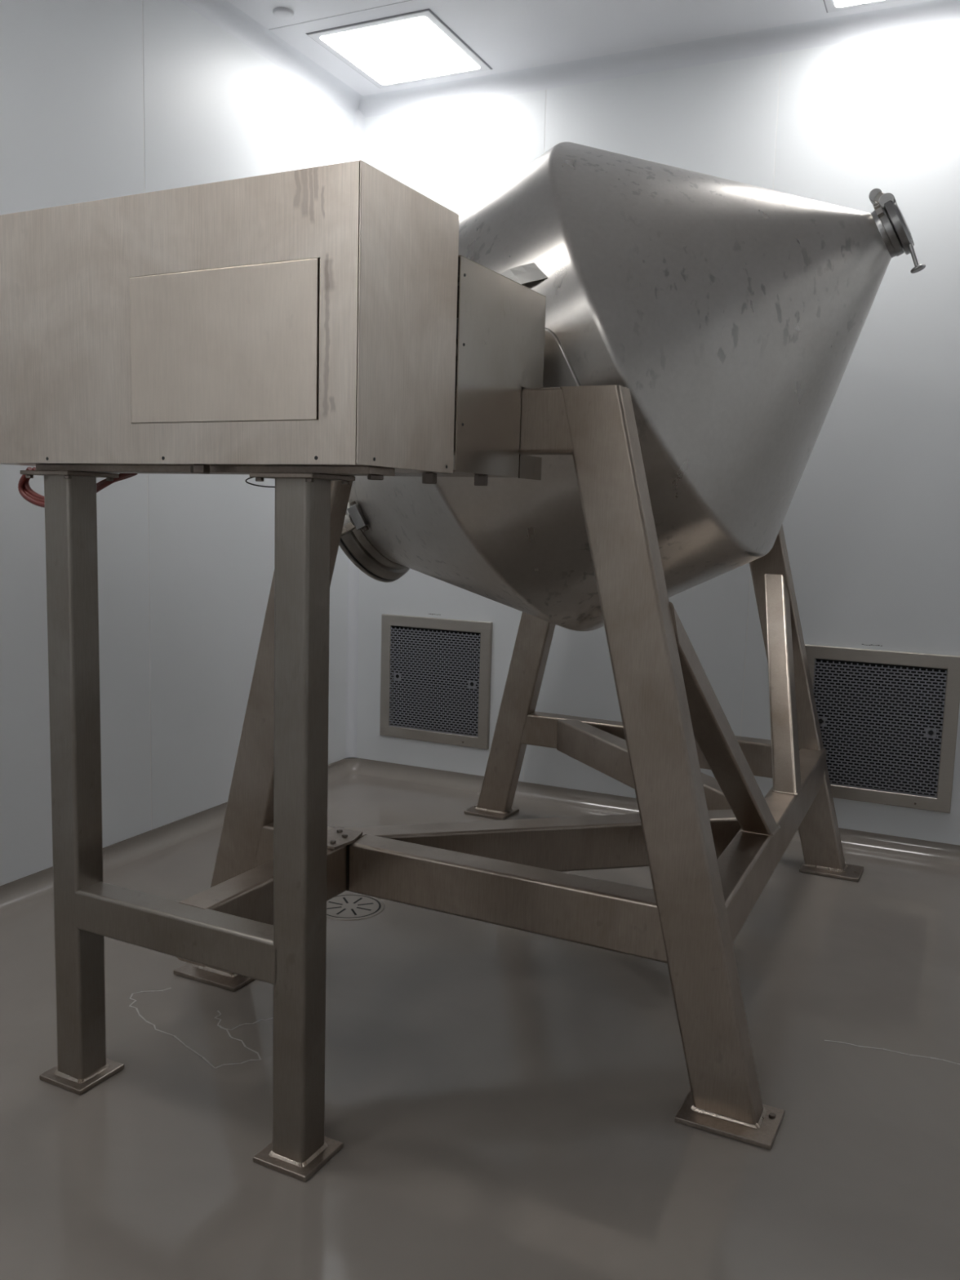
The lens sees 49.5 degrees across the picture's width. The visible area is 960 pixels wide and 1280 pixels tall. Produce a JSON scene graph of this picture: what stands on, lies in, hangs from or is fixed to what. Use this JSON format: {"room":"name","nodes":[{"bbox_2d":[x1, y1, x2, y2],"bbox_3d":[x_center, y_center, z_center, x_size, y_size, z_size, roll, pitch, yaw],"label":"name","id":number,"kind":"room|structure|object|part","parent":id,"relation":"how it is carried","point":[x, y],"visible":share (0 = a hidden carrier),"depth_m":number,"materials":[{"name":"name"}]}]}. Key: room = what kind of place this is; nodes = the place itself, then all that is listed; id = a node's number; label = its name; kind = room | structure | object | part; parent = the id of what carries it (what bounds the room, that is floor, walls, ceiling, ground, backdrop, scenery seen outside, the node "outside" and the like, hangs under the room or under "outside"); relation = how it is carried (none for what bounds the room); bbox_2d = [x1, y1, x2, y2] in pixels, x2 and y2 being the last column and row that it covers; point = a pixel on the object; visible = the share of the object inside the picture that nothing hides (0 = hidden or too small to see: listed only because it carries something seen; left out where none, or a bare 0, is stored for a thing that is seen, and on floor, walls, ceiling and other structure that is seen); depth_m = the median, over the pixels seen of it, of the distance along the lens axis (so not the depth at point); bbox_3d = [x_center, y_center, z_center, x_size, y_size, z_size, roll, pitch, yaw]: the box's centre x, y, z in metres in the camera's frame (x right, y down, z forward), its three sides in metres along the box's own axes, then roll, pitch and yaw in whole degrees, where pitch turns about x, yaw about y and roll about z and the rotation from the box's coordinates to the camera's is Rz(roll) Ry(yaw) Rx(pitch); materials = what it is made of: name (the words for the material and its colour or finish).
{"room":"clean room","nodes":[
{"label":"clean room","id":0,"kind":"room"},
{"bbox_2d":[0,0,352,885],"bbox_3d":[-2.278,-0.689,2.225,0.060,3.421,7.404,5,8,25],"label":"wall","id":1,"kind":"structure","parent":0,"point":[100,100],"depth_m":4.17,"materials":[{"name":"white paint"}]},
{"bbox_3d":[-1.595,-0.847,3.667,0.060,3.421,1.118,5,8,25],"label":"wall panel","id":2,"kind":"part","parent":1,"relation":"part of","materials":[{"name":"white paint"}]},
{"bbox_3d":[-1.117,-0.958,4.675,0.060,3.421,1.119,5,8,25],"label":"wall panel","id":3,"kind":"part","parent":1,"relation":"part of","materials":[{"name":"white paint"}]},
{"bbox_2d":[178,0,362,115],"bbox_3d":[-2.170,-2.344,1.996,0.075,0.075,7.401,5,8,25],"label":"trim","id":4,"kind":"structure","parent":1,"relation":"attached to","point":[223,14],"depth_m":4.67,"materials":[{"name":"white plastic"}]},
{"bbox_3d":[-0.789,-1.034,5.367,0.060,3.421,0.415,5,8,25],"label":"wall panel","id":5,"kind":"part","parent":1,"relation":"part of","materials":[{"name":"white paint"}]},
{"bbox_2d":[0,758,959,1279],"bbox_3d":[0.242,1.260,1.247,5.626,0.070,7.409,5,8,25],"label":"floor","id":6,"kind":"structure","parent":0,"point":[502,1103],"depth_m":2.55,"materials":[{"name":"grey"}]},
{"bbox_2d":[20,470,355,1182],"bbox_3d":[-0.563,0.351,2.604,0.826,1.496,0.668,5,8,27],"label":"stand","id":7,"kind":"object","parent":6,"relation":"on","point":[266,922],"visible":1,"depth_m":2.32,"materials":[{"name":"metal"}]},
{"bbox_3d":[-0.959,-0.388,2.436,0.156,0.010,0.152,5,8,27],"label":"plate","id":8,"kind":"part","parent":7,"relation":"part of","materials":[{"name":"metal"}]},
{"bbox_3d":[-0.979,0.347,2.526,0.086,1.474,0.086,5,8,27],"label":"leg","id":9,"kind":"part","parent":7,"relation":"part of","materials":[{"name":"metal"}]},
{"bbox_3d":[-1.000,1.085,2.617,0.142,0.012,0.142,5,8,27],"label":"foot plate","id":10,"kind":"part","parent":7,"relation":"part of","materials":[{"name":"metal"}]},
{"bbox_2d":[0,160,546,485],"bbox_3d":[-0.508,-0.667,2.523,1.085,0.567,0.844,5,8,27],"label":"housing","id":11,"kind":"object","parent":7,"relation":"on","point":[301,320],"visible":0.97,"depth_m":2.11,"materials":[{"name":"metal"}]},
{"bbox_2d":[17,466,137,507],"bbox_3d":[-1.018,-0.381,2.616,0.404,0.106,0.026,5,8,27],"label":"bundle","id":12,"kind":"object","parent":11,"relation":"hanging from","point":[24,489],"visible":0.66,"depth_m":2.68,"materials":[{"name":"red"}]},
{"bbox_3d":[-0.606,-0.371,2.268,0.928,0.015,0.095,5,8,27],"label":"mounting rail","id":13,"kind":"part","parent":11,"relation":"part of","materials":[{"name":"metal"}]},
{"bbox_3d":[-0.515,-0.583,2.064,0.474,0.295,0.008,5,8,27],"label":"access panel","id":14,"kind":"part","parent":11,"relation":"part of","materials":[{"name":"metal"}]},
{"bbox_2d":[244,477,275,487],"bbox_3d":[-0.431,-0.358,2.323,0.211,0.039,0.055,5,8,27],"label":"wire","id":15,"kind":"object","parent":11,"relation":"hanging from","point":[246,479],"visible":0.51,"depth_m":2.33,"materials":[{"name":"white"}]},
{"bbox_3d":[-0.403,1.139,2.315,0.142,0.012,0.142,5,8,27],"label":"foot plate","id":16,"kind":"part","parent":7,"relation":"part of","materials":[{"name":"metal"}]},
{"bbox_3d":[-0.383,0.401,2.224,0.086,1.474,0.086,5,8,27],"label":"leg","id":17,"kind":"part","parent":7,"relation":"part of","materials":[{"name":"metal"}]},
{"bbox_3d":[-0.363,-0.335,2.134,0.156,0.010,0.152,5,8,27],"label":"plate","id":18,"kind":"part","parent":7,"relation":"part of","materials":[{"name":"metal"}]},
{"bbox_2d":[326,893,384,920],"bbox_3d":[-0.471,0.964,3.766,0.252,0.004,0.252,5,8,25],"label":"floor drain","id":19,"kind":"object","parent":6,"relation":"on","point":[346,906],"visible":0.79,"depth_m":3.76,"materials":[{"name":"silver metal"}]},
{"bbox_2d":[173,317,863,1149],"bbox_3d":[0.356,0.041,3.628,1.851,1.912,2.180,5,8,27],"label":"support frame","id":20,"kind":"object","parent":6,"relation":"on","point":[710,846],"visible":0.69,"depth_m":2.71,"materials":[{"name":"metal"}]},
{"bbox_3d":[-0.795,1.018,3.207,0.238,0.013,0.168,5,8,27],"label":"foot plate","id":21,"kind":"part","parent":20,"relation":"part of","materials":[{"name":"metal"}]},
{"bbox_3d":[-0.590,0.173,3.026,0.572,1.719,0.085,5,8,27],"label":"leg","id":22,"kind":"part","parent":20,"relation":"part of","materials":[{"name":"metal"}]},
{"bbox_3d":[-0.404,0.558,2.932,0.112,0.008,0.155,5,8,27],"label":"splice plate","id":23,"kind":"part","parent":20,"relation":"part of","materials":[{"name":"metal"}]},
{"bbox_3d":[0.057,0.822,4.999,0.209,0.013,0.178,5,8,27],"label":"foot plate","id":24,"kind":"part","parent":20,"relation":"part of","materials":[{"name":"metal"}]},
{"bbox_3d":[0.255,-0.024,4.822,0.522,1.719,0.084,5,8,27],"label":"leg","id":25,"kind":"part","parent":20,"relation":"part of","materials":[{"name":"metal"}]},
{"bbox_2d":[338,142,925,631],"bbox_3d":[0.334,-0.818,3.504,1.604,1.580,1.634,0,7,-16],"label":"drum","id":26,"kind":"object","parent":20,"relation":"on","point":[732,315],"visible":0.7,"depth_m":2.94,"materials":[{"name":"metal"}]},
{"bbox_3d":[-0.434,-0.448,3.982,0.230,0.444,0.492,5,8,27],"label":"discharge lid","id":27,"kind":"part","parent":26,"relation":"part of","materials":[{"name":"metal"}]},
{"bbox_3d":[1.262,-1.070,3.000,0.040,0.023,0.042,5,8,27],"label":"clamp knob","id":28,"kind":"part","parent":26,"relation":"part of","materials":[{"name":"metal"}]},
{"bbox_3d":[0.438,0.265,2.506,0.572,1.719,0.085,5,8,27],"label":"leg","id":29,"kind":"part","parent":20,"relation":"part of","materials":[{"name":"metal"}]},
{"bbox_3d":[0.601,1.143,2.501,0.226,0.013,0.163,5,8,27],"label":"foot plate","id":30,"kind":"part","parent":20,"relation":"part of","materials":[{"name":"metal"}]},
{"bbox_3d":[0.954,0.614,3.405,0.100,0.144,2.001,5,8,25],"label":"rail","id":31,"kind":"part","parent":20,"relation":"part of","materials":[{"name":"metal"}]},
{"bbox_3d":[1.269,0.067,4.309,0.573,1.719,0.084,5,8,27],"label":"leg","id":32,"kind":"part","parent":20,"relation":"part of","materials":[{"name":"metal"}]},
{"bbox_3d":[1.452,0.946,4.297,0.232,0.013,0.172,5,8,27],"label":"foot plate","id":33,"kind":"part","parent":20,"relation":"part of","materials":[{"name":"metal"}]},
{"bbox_2d":[226,0,934,95],"bbox_3d":[0.336,-2.194,0.821,5.618,0.050,7.403,5,8,25],"label":"ceiling","id":34,"kind":"structure","parent":0,"point":[508,35],"depth_m":4.39,"materials":[{"name":"grey paint"}]},
{"bbox_2d":[272,7,293,19],"bbox_3d":[-0.826,-2.630,4.374,0.088,0.014,0.088,5,8,25],"label":"smoke detector","id":35,"kind":"object","parent":34,"relation":"attached to","point":[282,13],"visible":1,"depth_m":4.36,"materials":[{"name":"white plastic"}]},
{"bbox_3d":[1.296,-2.416,2.846,5.618,0.050,1.196,5,8,25],"label":"panel","id":36,"kind":"part","parent":34,"relation":"part of","materials":[{"name":"white paint"}]},
{"bbox_2d":[306,8,493,88],"bbox_3d":[-0.352,-2.662,4.718,0.612,0.008,0.632,5,8,25],"label":"recessed light","id":37,"kind":"object","parent":34,"relation":"in","point":[418,46],"visible":1,"depth_m":4.68,"materials":[{"name":"white plastic"}]},
{"bbox_2d":[822,0,902,13],"bbox_3d":[1.556,-2.501,3.831,0.612,0.008,0.632,5,8,25],"label":"recessed light","id":38,"kind":"object","parent":34,"relation":"in","point":[831,6],"visible":1,"depth_m":4.16,"materials":[{"name":"white plastic"}]},
{"bbox_2d":[834,0,880,7],"bbox_3d":[1.556,-2.500,3.832,0.530,0.006,0.550,5,8,25],"label":"diffuser","id":39,"kind":"object","parent":38,"relation":"attached to","point":[837,3],"depth_m":4.15,"materials":[{"name":"white plastic"}]},
{"bbox_2d":[356,24,959,844],"bbox_3d":[1.882,-0.840,4.388,5.620,3.421,0.061,5,8,25],"label":"wall","id":40,"kind":"structure","parent":0,"point":[871,523],"depth_m":4.53,"materials":[{"name":"white paint"}]},
{"bbox_2d":[345,109,364,758],"bbox_3d":[-0.664,-1.049,5.519,0.064,3.421,0.013,-1,7,-20],"label":"trim","id":41,"kind":"structure","parent":40,"relation":"attached to","point":[358,119],"depth_m":5.65,"materials":[{"name":"white metal"}]},
{"bbox_2d":[379,613,492,749],"bbox_3d":[-0.233,0.211,5.480,0.642,0.658,0.056,5,8,25],"label":"air vent","id":42,"kind":"object","parent":40,"relation":"in","point":[435,673],"visible":1,"depth_m":5.47,"materials":[{"name":"metal"}]},
{"bbox_3d":[-0.190,-1.015,5.351,1.037,3.421,0.060,5,8,25],"label":"wall panel","id":43,"kind":"part","parent":40,"relation":"part of","materials":[{"name":"white paint"}]},
{"bbox_3d":[0.768,-0.934,4.906,1.076,3.421,0.060,5,8,25],"label":"wall panel","id":44,"kind":"part","parent":40,"relation":"part of","materials":[{"name":"white paint"}]},
{"bbox_2d":[358,0,959,117],"bbox_3d":[1.897,-2.493,4.125,5.618,0.075,0.075,5,8,25],"label":"trim","id":45,"kind":"structure","parent":40,"relation":"attached to","point":[935,14],"depth_m":4.62,"materials":[{"name":"white plastic"}]},
{"bbox_3d":[1.744,-0.852,4.452,1.076,3.421,0.060,5,8,25],"label":"wall panel","id":46,"kind":"part","parent":40,"relation":"part of","materials":[{"name":"white paint"}]},
{"bbox_2d":[804,644,959,813],"bbox_3d":[1.733,0.378,4.566,0.654,0.675,0.056,5,8,25],"label":"air vent","id":47,"kind":"object","parent":40,"relation":"in","point":[888,720],"visible":0.91,"depth_m":4.54,"materials":[{"name":"metal"}]}
]}

